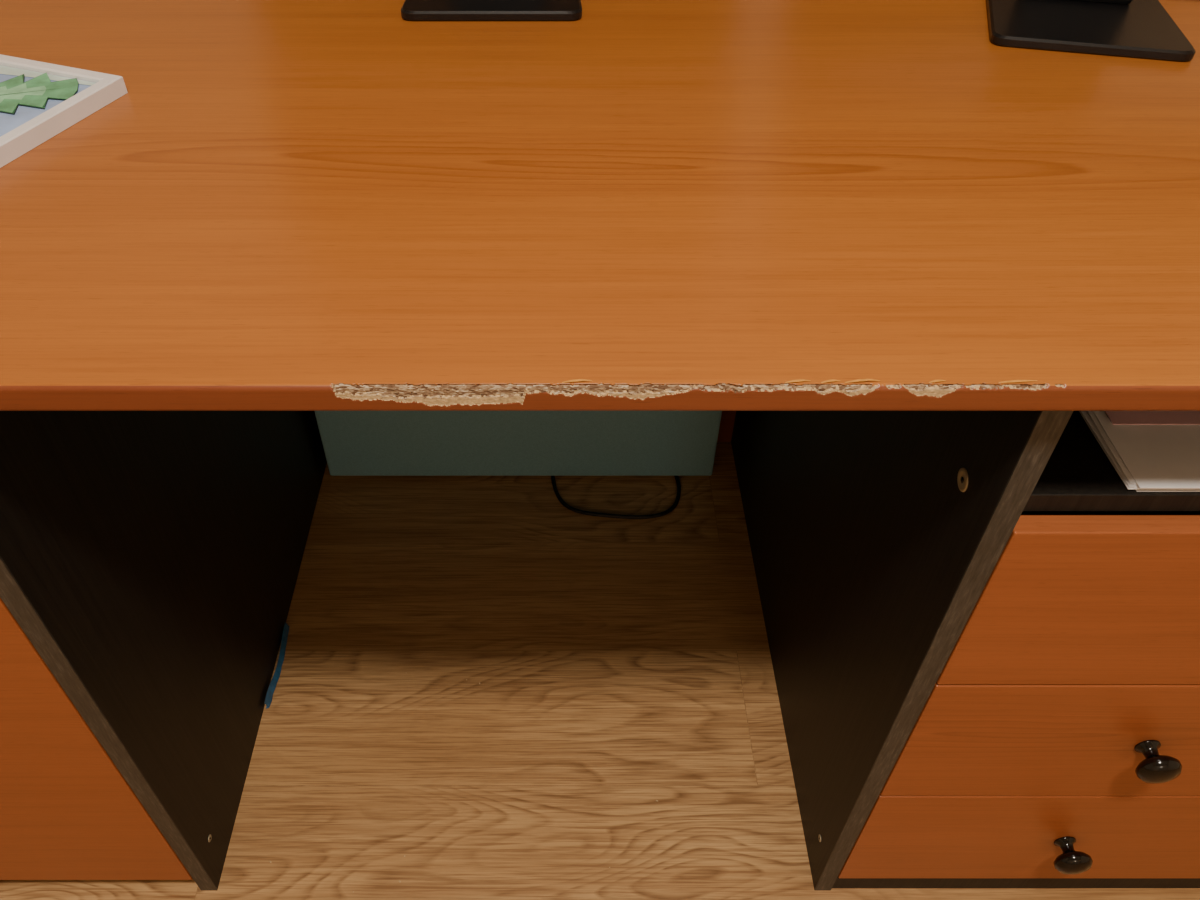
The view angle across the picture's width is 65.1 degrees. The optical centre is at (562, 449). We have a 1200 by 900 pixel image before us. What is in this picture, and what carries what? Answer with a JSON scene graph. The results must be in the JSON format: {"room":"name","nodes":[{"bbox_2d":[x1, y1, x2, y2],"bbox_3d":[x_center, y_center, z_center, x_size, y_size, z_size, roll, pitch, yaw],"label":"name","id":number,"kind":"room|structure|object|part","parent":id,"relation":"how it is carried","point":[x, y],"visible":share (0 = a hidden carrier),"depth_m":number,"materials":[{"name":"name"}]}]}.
{"room":"home office","nodes":[
{"label":"home office","id":0,"kind":"room"},
{"bbox_2d":[314,411,721,475],"bbox_3d":[-0.067,-0.098,1.416,0.618,0.330,0.088,0,44,0],"label":"wall","id":1,"kind":"structure","parent":0,"point":[355,443],"depth_m":1.44,"materials":[{"name":"teal paint"}]},
{"bbox_2d":[0,442,1199,899],"bbox_3d":[-0.050,1.065,0.489,3.900,0.050,3.440,0,44,0],"label":"floor","id":2,"kind":"structure","parent":0,"point":[621,667],"depth_m":1.19,"materials":[{"name":"brown wood"}]},
{"bbox_2d":[0,0,1199,890],"bbox_3d":[-0.058,-0.036,1.050,1.645,0.752,0.802,0,44,0],"label":"desk","id":3,"kind":"object","parent":2,"relation":"on","point":[900,251],"depth_m":0.72,"materials":[{"name":"brown wood"}]},
{"bbox_2d":[0,54,127,167],"bbox_3d":[-0.544,-0.263,0.735,0.300,0.014,0.235,15,46,15],"label":"picture frame","id":4,"kind":"object","parent":3,"relation":"on","point":[39,101],"visible":1,"depth_m":0.75,"materials":[{"name":"white paint"}]},
{"bbox_3d":[-0.625,0.223,0.797,0.441,0.670,0.016,0,44,0],"label":"cabinet door","id":5,"kind":"part","parent":3,"relation":"part of","materials":[{"name":"brown wood"}]},
{"bbox_3d":[-0.394,-0.028,1.056,0.018,0.730,0.738,0,44,0],"label":"panel","id":6,"kind":"part","parent":3,"relation":"part of","materials":[{"name":"black wood"}]},
{"bbox_3d":[-0.378,0.284,1.248,0.007,0.016,0.127,0,44,0],"label":"strip of blue tape","id":7,"kind":"part","parent":3,"relation":"part of","materials":[{"name":"blue plastic"}]},
{"bbox_2d":[401,0,581,20],"bbox_3d":[-0.069,-0.618,0.810,0.520,0.420,0.170,0,44,0],"label":"computer monitor","id":8,"kind":"object","parent":3,"relation":"on","point":[411,10],"visible":1,"depth_m":0.89,"materials":[{"name":"black plastic"}]},
{"bbox_3d":[0.289,-0.028,1.056,0.018,0.730,0.738,0,44,0],"label":"panel","id":9,"kind":"part","parent":3,"relation":"part of","materials":[{"name":"black wood"}]},
{"bbox_3d":[0.510,0.392,0.961,0.421,0.192,0.016,0,44,0],"label":"drawer","id":10,"kind":"part","parent":3,"relation":"part of","materials":[{"name":"brown wood"}]},
{"bbox_3d":[0.510,0.253,0.826,0.421,0.191,0.016,0,44,0],"label":"drawer","id":11,"kind":"part","parent":3,"relation":"part of","materials":[{"name":"brown wood"}]},
{"bbox_3d":[0.510,0.116,0.693,0.421,0.186,0.016,0,44,0],"label":"drawer","id":12,"kind":"part","parent":3,"relation":"part of","materials":[{"name":"brown wood"}]},
{"bbox_3d":[0.510,0.408,0.944,0.036,0.036,0.031,0,44,0],"label":"drawer knob","id":13,"kind":"part","parent":3,"relation":"part of","materials":[{"name":"black metal"}]},
{"bbox_2d":[986,0,1195,61],"bbox_3d":[0.491,-0.561,0.751,0.520,0.420,0.170,9,45,10],"label":"computer monitor","id":14,"kind":"object","parent":3,"relation":"on","point":[1143,29],"visible":1,"depth_m":0.86,"materials":[{"name":"black plastic"}]},
{"bbox_3d":[0.731,-0.028,1.056,0.018,0.730,0.738,0,44,0],"label":"panel","id":15,"kind":"part","parent":3,"relation":"part of","materials":[{"name":"black wood"}]},
{"bbox_2d":[1079,411,1199,491],"bbox_3d":[0.487,-0.093,0.731,0.230,0.029,0.322,0,44,0],"label":"paper stack","id":16,"kind":"object","parent":3,"relation":"on","point":[1150,451],"visible":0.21,"depth_m":0.65,"materials":[{"name":"white paper"}]},
{"bbox_3d":[0.510,0.269,0.809,0.036,0.036,0.031,0,44,0],"label":"drawer knob","id":17,"kind":"part","parent":3,"relation":"part of","materials":[{"name":"black metal"}]},
{"bbox_2d":[551,476,680,518],"bbox_3d":[0.083,0.044,1.501,0.208,0.006,0.175,0,44,0],"label":"power cable","id":18,"kind":"object","parent":2,"relation":"on","point":[557,494],"visible":0.77,"depth_m":1.45,"materials":[{"name":"black rubber"}]}
]}

